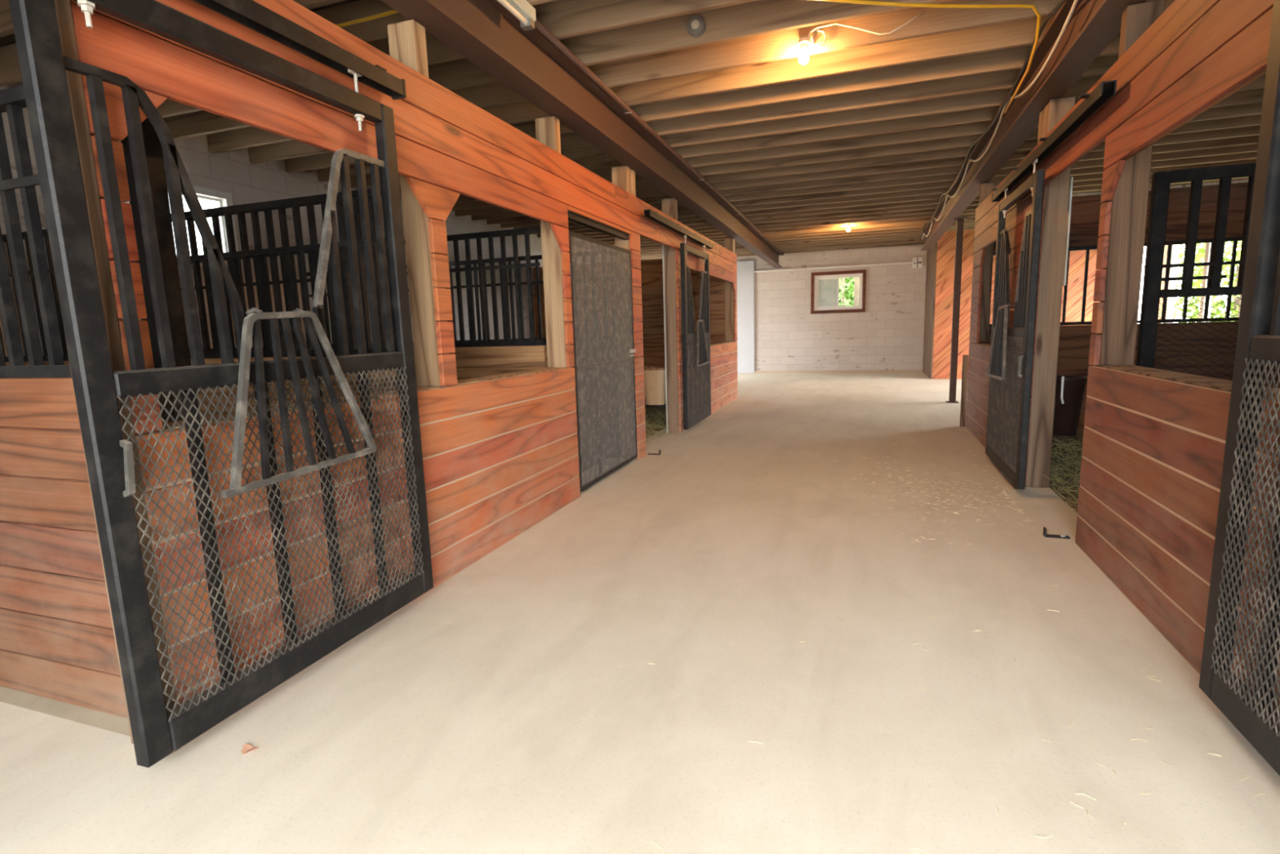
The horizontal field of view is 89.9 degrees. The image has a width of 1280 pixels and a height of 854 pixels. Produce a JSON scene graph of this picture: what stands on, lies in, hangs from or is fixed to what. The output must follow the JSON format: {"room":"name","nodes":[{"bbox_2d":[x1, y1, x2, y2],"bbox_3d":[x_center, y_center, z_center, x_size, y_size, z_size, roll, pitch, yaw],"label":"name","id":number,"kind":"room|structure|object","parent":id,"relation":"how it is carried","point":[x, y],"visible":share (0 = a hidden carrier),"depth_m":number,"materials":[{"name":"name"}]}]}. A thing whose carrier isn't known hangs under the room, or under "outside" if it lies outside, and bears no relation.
{"room":"farm building","nodes":[
{"label":"farm building","id":0,"kind":"room"},
{"bbox_2d":[0,81,613,362],"bbox_3d":[-3.020,-1.535,8.362,0.200,3.000,17.950,1,9,19],"label":"wall","id":1,"kind":"structure","parent":0,"point":[232,171],"depth_m":6.33,"materials":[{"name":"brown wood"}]},
{"bbox_2d":[0,685,130,736],"bbox_3d":[-3.151,0.864,2.519,3.515,0.022,0.080,1,9,19],"label":"trim","id":2,"kind":"structure","parent":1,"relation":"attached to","point":[100,719],"depth_m":2.04,"materials":[{"name":"beige wood"}]},
{"bbox_2d":[0,84,127,717],"bbox_3d":[-3.170,-0.039,2.405,3.515,1.838,0.042,1,9,19],"label":"wall","id":3,"kind":"structure","parent":2,"relation":"on","point":[57,642],"depth_m":1.94,"materials":[{"name":"brown wood"}]},
{"bbox_2d":[122,184,238,267],"bbox_3d":[-4.016,-1.719,5.374,0.110,0.678,1.278,1,9,19],"label":"window","id":4,"kind":"structure","parent":1,"relation":"in","point":[208,198],"depth_m":5.79,"materials":[{"name":"white glass"}]},
{"bbox_2d":[54,0,737,753],"bbox_3d":[-0.250,-0.885,5.186,0.166,2.505,10.968,1,9,18],"label":"wall","id":5,"kind":"structure","parent":0,"point":[500,452],"depth_m":2.84,"materials":[{"name":"brown wood"}]},
{"bbox_2d":[8,0,433,767],"bbox_3d":[-1.116,-0.220,2.079,0.109,2.077,1.232,1,9,18],"label":"door","id":6,"kind":"structure","parent":5,"relation":"in","point":[156,731],"depth_m":1.84,"materials":[{"name":"black paint"}]},
{"bbox_2d":[192,0,406,99],"bbox_3d":[-1.386,-1.157,1.367,0.086,0.068,2.582,1,9,18],"label":"door track","id":7,"kind":"object","parent":5,"relation":"attached to","point":[250,14],"visible":1,"depth_m":2.12,"materials":[{"name":"black metal"}]},
{"bbox_2d":[380,0,782,267],"bbox_3d":[0.531,-2.619,7.060,0.173,0.302,17.500,1,9,18],"label":"steel beam","id":8,"kind":"structure","parent":5,"relation":"on","point":[485,33],"depth_m":4.01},
{"bbox_2d":[568,231,637,491],"bbox_3d":[-0.256,-0.516,4.969,0.044,1.782,1.268,1,9,18],"label":"door","id":9,"kind":"structure","parent":5,"relation":"in","point":[629,360],"depth_m":4.88,"materials":[{"name":"black paint"}]},
{"bbox_2d":[644,366,666,406],"bbox_3d":[0.183,-0.468,7.416,0.390,0.445,0.307,1,9,19],"label":"tub","id":10,"kind":"object","parent":5,"relation":"attached to","point":[655,389],"visible":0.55,"depth_m":7.31,"materials":[{"name":"beige plastic"}]},
{"bbox_2d":[644,208,712,248],"bbox_3d":[0.457,-2.054,6.772,0.086,0.068,2.582,1,9,18],"label":"door track","id":11,"kind":"object","parent":5,"relation":"attached to","point":[655,216],"visible":1,"depth_m":6.39,"materials":[{"name":"black paint"}]},
{"bbox_2d":[680,235,711,429],"bbox_3d":[0.689,-1.081,7.384,0.109,2.067,1.215,1,9,18],"label":"door","id":12,"kind":"structure","parent":11,"relation":"hanging from","point":[700,340],"depth_m":7.19,"materials":[{"name":"black paint"}]},
{"bbox_2d":[0,0,1266,260],"bbox_3d":[1.957,-2.888,6.745,10.600,0.235,17.932,1,9,19],"label":"ceiling","id":13,"kind":"structure","parent":0,"point":[870,133],"depth_m":5.06,"materials":[{"name":"brown wood"}]},
{"bbox_2d":[497,0,536,31],"bbox_3d":[-0.837,-2.000,2.577,0.080,0.098,1.650,1,9,18],"label":"strip light","id":14,"kind":"object","parent":13,"relation":"attached to","point":[522,10],"visible":1,"depth_m":3.24,"materials":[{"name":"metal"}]},
{"bbox_2d":[534,18,783,255],"bbox_3d":[1.400,-3.109,9.250,0.054,0.043,12.500,1,9,18],"label":"conduit pipe","id":15,"kind":"object","parent":13,"relation":"attached to","point":[539,26],"visible":0.89,"depth_m":4.72,"materials":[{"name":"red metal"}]},
{"bbox_2d":[335,0,1040,113],"bbox_3d":[-0.109,-2.168,3.685,5.815,0.220,1.155,-3,9,-8],"label":"extension cord","id":16,"kind":"object","parent":13,"relation":"hanging from","point":[856,2],"visible":0.63,"depth_m":3.38,"materials":[{"name":"yellow plastic"}]},
{"bbox_2d":[686,14,706,37],"bbox_3d":[0.329,-2.352,3.756,0.108,0.108,0.062,1,9,19],"label":"bulb","id":17,"kind":"object","parent":13,"relation":"attached to","point":[696,25],"visible":1,"depth_m":3.74,"materials":[{"name":"glass"}]},
{"bbox_2d":[798,35,809,64],"bbox_3d":[1.011,-2.325,3.951,0.068,0.163,0.068,1,9,19],"label":"light bulb","id":18,"kind":"object","parent":13,"relation":"attached to","point":[803,41],"visible":1,"depth_m":3.93,"materials":[{"name":"glass"}]},
{"bbox_2d":[798,37,809,52],"bbox_3d":[1.010,-2.351,3.946,0.068,0.060,0.068,1,9,19],"label":"socket","id":19,"kind":"object","parent":18,"relation":"attached to","point":[803,42],"depth_m":3.93,"materials":[{"name":"ceramic"}]},
{"bbox_2d":[846,222,850,231],"bbox_3d":[3.616,-3.473,11.120,0.068,0.163,0.068,1,9,19],"label":"light bulb","id":20,"kind":"object","parent":13,"relation":"attached to","point":[847,224],"visible":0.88,"depth_m":11.10,"materials":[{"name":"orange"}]},
{"bbox_2d":[807,11,924,49],"bbox_3d":[1.340,-2.380,3.839,0.663,0.131,0.044,1,9,19],"label":"cable","id":21,"kind":"object","parent":13,"relation":"attached to","point":[922,12],"visible":1,"depth_m":3.87,"materials":[{"name":"white plastic"}]},
{"bbox_2d":[918,0,1066,240],"bbox_3d":[3.416,-2.740,6.822,0.034,0.123,11.802,1,9,19],"label":"cable","id":22,"kind":"object","parent":13,"relation":"hanging from","point":[1061,2],"visible":0.98,"depth_m":4.50,"materials":[{"name":"black plastic"}]},
{"bbox_2d":[0,372,1279,853],"bbox_3d":[1.320,0.426,5.076,10.350,0.154,22.200,1,9,19],"label":"floor","id":23,"kind":"structure","parent":0,"point":[463,720],"depth_m":1.99,"materials":[{"name":"concrete"}]},
{"bbox_2d":[120,118,201,422],"bbox_3d":[-1.486,-0.509,1.975,0.082,2.800,0.082,1,9,19],"label":"steel post","id":24,"kind":"object","parent":23,"relation":"on","point":[153,146],"visible":0.17,"depth_m":1.96,"materials":[{"name":"black metal"}]},
{"bbox_2d":[0,185,417,416],"bbox_3d":[-2.727,-0.246,3.679,3.500,1.838,0.042,1,9,19],"label":"wall","id":25,"kind":"structure","parent":23,"relation":"on","point":[210,357],"depth_m":3.29,"materials":[{"name":"black metal"}]},
{"bbox_2d":[240,743,258,754],"bbox_3d":[-1.112,0.915,1.817,0.053,0.009,0.036,1,9,19],"label":"dry leaf","id":26,"kind":"object","parent":23,"relation":"on","point":[246,748],"visible":1,"depth_m":1.82,"materials":[{"name":"plant"}]},
{"bbox_2d":[177,226,547,380],"bbox_3d":[-2.282,-0.456,4.969,3.475,1.838,0.042,1,9,19],"label":"wall","id":27,"kind":"structure","parent":23,"relation":"on","point":[473,359],"depth_m":4.48,"materials":[{"name":"black metal"}]},
{"bbox_2d":[306,249,621,457],"bbox_3d":[-1.834,-0.666,6.262,3.455,1.838,0.042,1,9,19],"label":"wall","id":28,"kind":"structure","parent":23,"relation":"on","point":[536,258],"depth_m":5.94,"materials":[{"name":"black metal"}]},
{"bbox_2d":[533,258,725,392],"bbox_3d":[-0.239,-1.629,10.828,3.400,2.279,0.070,1,9,19],"label":"wall","id":29,"kind":"structure","parent":23,"relation":"on","point":[651,270],"depth_m":10.58,"materials":[{"name":"brown wood"}]},
{"bbox_2d":[619,403,670,444],"bbox_3d":[-0.204,-0.093,7.633,1.701,0.198,3.282,1,9,19],"label":"hay","id":30,"kind":"object","parent":23,"relation":"on","point":[657,411],"visible":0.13,"depth_m":7.67},
{"bbox_2d":[647,448,660,454],"bbox_3d":[0.131,0.232,5.949,0.116,0.045,0.040,1,9,18],"label":"guide","id":31,"kind":"object","parent":23,"relation":"on","point":[651,453],"visible":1,"depth_m":5.94,"materials":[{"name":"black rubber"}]},
{"bbox_2d":[405,409,1263,851],"bbox_3d":[1.330,0.396,4.770,2.563,0.003,8.292,1,9,19],"label":"straw","id":32,"kind":"object","parent":23,"relation":"on","point":[851,410],"visible":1,"depth_m":3.15,"materials":[{"name":"beige plant"}]},
{"bbox_2d":[946,217,967,403],"bbox_3d":[4.381,-1.587,8.879,0.150,2.509,0.150,1,9,19],"label":"steel post","id":33,"kind":"object","parent":23,"relation":"on","point":[960,221],"visible":1,"depth_m":8.84,"materials":[{"name":"black metal"}]},
{"bbox_2d":[1043,526,1070,538],"bbox_3d":[2.205,0.560,3.388,0.116,0.045,0.040,1,9,19],"label":"guide","id":34,"kind":"object","parent":23,"relation":"on","point":[1062,535],"visible":1,"depth_m":3.39,"materials":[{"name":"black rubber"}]},
{"bbox_2d":[1043,434,1082,512],"bbox_3d":[3.434,0.290,4.381,1.464,0.203,2.689,1,9,19],"label":"hay","id":35,"kind":"object","parent":23,"relation":"on","point":[1063,445],"visible":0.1,"depth_m":4.66},
{"bbox_2d":[988,179,1279,430],"bbox_3d":[5.291,-1.103,6.103,3.485,2.328,0.052,1,9,19],"label":"wall","id":36,"kind":"structure","parent":23,"relation":"on","point":[1074,341],"depth_m":6.13,"materials":[{"name":"black paint"}]},
{"bbox_2d":[737,244,926,373],"bbox_3d":[3.303,-2.853,15.647,7.250,3.040,0.200,1,9,19],"label":"wall","id":37,"kind":"structure","parent":0,"point":[889,335],"depth_m":15.08,"materials":[{"name":"white brick"}]},
{"bbox_2d":[735,260,754,373],"bbox_3d":[1.441,-2.719,16.195,2.880,2.720,0.040,1,9,19],"label":"doorway","id":38,"kind":"structure","parent":37,"relation":"attached to","point":[745,269],"depth_m":15.77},
{"bbox_2d":[754,262,916,272],"bbox_3d":[4.488,-3.724,14.934,3.620,0.025,0.060,1,9,19],"label":"trim","id":39,"kind":"structure","parent":37,"relation":"attached to","point":[903,262],"depth_m":14.88,"materials":[{"name":"white plastic"}]},
{"bbox_2d":[810,269,866,314],"bbox_3d":[4.654,-3.162,15.053,1.230,0.960,0.140,1,9,19],"label":"window","id":40,"kind":"structure","parent":37,"relation":"in","point":[844,291],"depth_m":15.05,"materials":[{"name":"brown wood"}]},
{"bbox_2d":[755,369,922,373],"bbox_3d":[4.655,-1.325,15.284,3.810,0.050,0.035,1,9,19],"label":"baseboard","id":41,"kind":"structure","parent":37,"relation":"attached to","point":[846,371],"depth_m":15.20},
{"bbox_2d":[912,257,922,268],"bbox_3d":[6.208,-3.673,14.342,0.200,0.220,0.058,1,9,19],"label":"wall box","id":42,"kind":"object","parent":37,"relation":"attached to","point":[919,260],"visible":1,"depth_m":14.32,"materials":[{"name":"white plastic"}]},
{"bbox_2d":[922,229,1099,378],"bbox_3d":[7.666,-2.556,12.965,3.330,3.000,2.004,1,9,19],"label":"wall","id":43,"kind":"structure","parent":0,"point":[940,259],"depth_m":12.44,"materials":[{"name":"brown wood"}]},
{"bbox_2d":[965,0,1279,715],"bbox_3d":[2.464,-0.725,3.597,0.176,2.505,6.748,1,9,19],"label":"wall","id":44,"kind":"structure","parent":0,"point":[1153,442],"depth_m":2.66,"materials":[{"name":"brown wood"}]},
{"bbox_2d":[960,355,968,426],"bbox_3d":[3.511,-0.390,6.944,0.048,0.775,0.065,1,9,19],"label":"board","id":45,"kind":"object","parent":44,"relation":"attached to","point":[965,357],"visible":1,"depth_m":6.92,"materials":[{"name":"brown wood"}]},
{"bbox_2d":[920,0,1146,250],"bbox_3d":[2.984,-2.410,5.205,0.170,0.302,15.600,1,9,19],"label":"steel beam","id":46,"kind":"structure","parent":44,"relation":"on","point":[1093,24],"depth_m":4.07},
{"bbox_2d":[921,0,1078,239],"bbox_3d":[3.424,-2.663,6.720,0.018,0.153,11.594,1,9,19],"label":"cable","id":47,"kind":"object","parent":46,"relation":"attached to","point":[1075,2],"visible":0.93,"depth_m":4.23,"materials":[{"name":"beige plastic"}]},
{"bbox_2d":[991,80,1116,201],"bbox_3d":[2.458,-1.674,4.010,0.086,0.068,2.622,1,9,19],"label":"door track","id":48,"kind":"object","parent":44,"relation":"attached to","point":[1093,101],"visible":1,"depth_m":3.41,"materials":[{"name":"black metal"}]},
{"bbox_2d":[985,158,1044,488],"bbox_3d":[2.606,-0.710,4.564,0.109,2.067,1.215,1,9,19],"label":"door","id":49,"kind":"structure","parent":48,"relation":"hanging from","point":[1006,341],"depth_m":4.31,"materials":[{"name":"black paint"}]},
{"bbox_2d":[1053,374,1087,435],"bbox_3d":[3.091,-0.166,4.694,0.293,0.434,0.290,-6,9,-24],"label":"bucket","id":50,"kind":"object","parent":44,"relation":"attached to","point":[1069,389],"visible":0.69,"depth_m":4.59,"materials":[{"name":"brown plastic"}]},
{"bbox_2d":[1136,162,1279,387],"bbox_3d":[2.971,-0.291,2.859,1.250,1.740,0.042,1,9,19],"label":"gate","id":51,"kind":"object","parent":44,"relation":"attached to","point":[1152,292],"visible":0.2,"depth_m":2.93,"materials":[{"name":"black metal"}]},
{"bbox_2d":[1158,244,1168,319],"bbox_3d":[6.485,-1.154,3.980,0.150,3.000,15.950,1,9,19],"label":"wall","id":52,"kind":"structure","parent":0,"point":[1166,246],"depth_m":11.08,"materials":[{"name":"white paint"}]},
{"bbox_2d":[1162,244,1179,323],"bbox_3d":[8.870,-2.126,10.732,0.100,2.240,0.120,1,9,19],"label":"upright","id":53,"kind":"object","parent":52,"relation":"attached to","point":[1175,248],"visible":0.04,"depth_m":10.62,"materials":[{"name":"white wood"}]},
{"bbox_2d":[1198,242,1212,322],"bbox_3d":[8.457,-1.936,9.567,0.100,2.240,0.120,1,9,19],"label":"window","id":54,"kind":"structure","parent":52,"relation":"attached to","point":[1207,249],"depth_m":9.52,"materials":[{"name":"brown wood"}]},
{"bbox_2d":[1237,294,1241,317],"bbox_3d":[8.094,-1.769,8.542,0.100,2.240,0.120,1,9,19],"label":"upright","id":55,"kind":"object","parent":52,"relation":"attached to","point":[1240,295],"visible":0.02,"depth_m":8.62,"materials":[{"name":"brown wood"}]},
{"bbox_3d":[1.188,-1.091,0.427,0.086,0.068,2.512,1,9,19],"label":"door track","id":56,"kind":"object","parent":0,"visible":0},
{"bbox_2d":[1199,0,1279,775],"bbox_3d":[1.427,-0.158,1.170,0.070,2.067,1.215,1,9,19],"label":"door","id":57,"kind":"structure","parent":56,"relation":"hanging from","point":[1251,713],"depth_m":1.65,"materials":[{"name":"black paint"}]},
{"label":"outside","id":58,"kind":"structure","parent":0,"visible":0},
{"bbox_3d":[12.628,-4.412,35.707,80.000,0.140,43.790,1,9,19],"label":"ground","id":59,"kind":"structure","parent":58,"visible":0},
{"bbox_2d":[1142,241,1240,319],"bbox_3d":[15.561,-4.152,16.685,3.279,4.894,3.739,-7,10,-29],"label":"tree","id":60,"kind":"object","parent":59,"relation":"on","point":[1199,244],"visible":0.05,"depth_m":17.07,"materials":[{"name":"green plant"}]},
{"bbox_2d":[1173,240,1241,322],"bbox_3d":[12.554,-2.870,13.393,2.512,3.531,2.779,-7,10,-31],"label":"tree","id":61,"kind":"object","parent":59,"relation":"on","point":[1199,258],"visible":0.12,"depth_m":13.65,"materials":[{"name":"green plant"}]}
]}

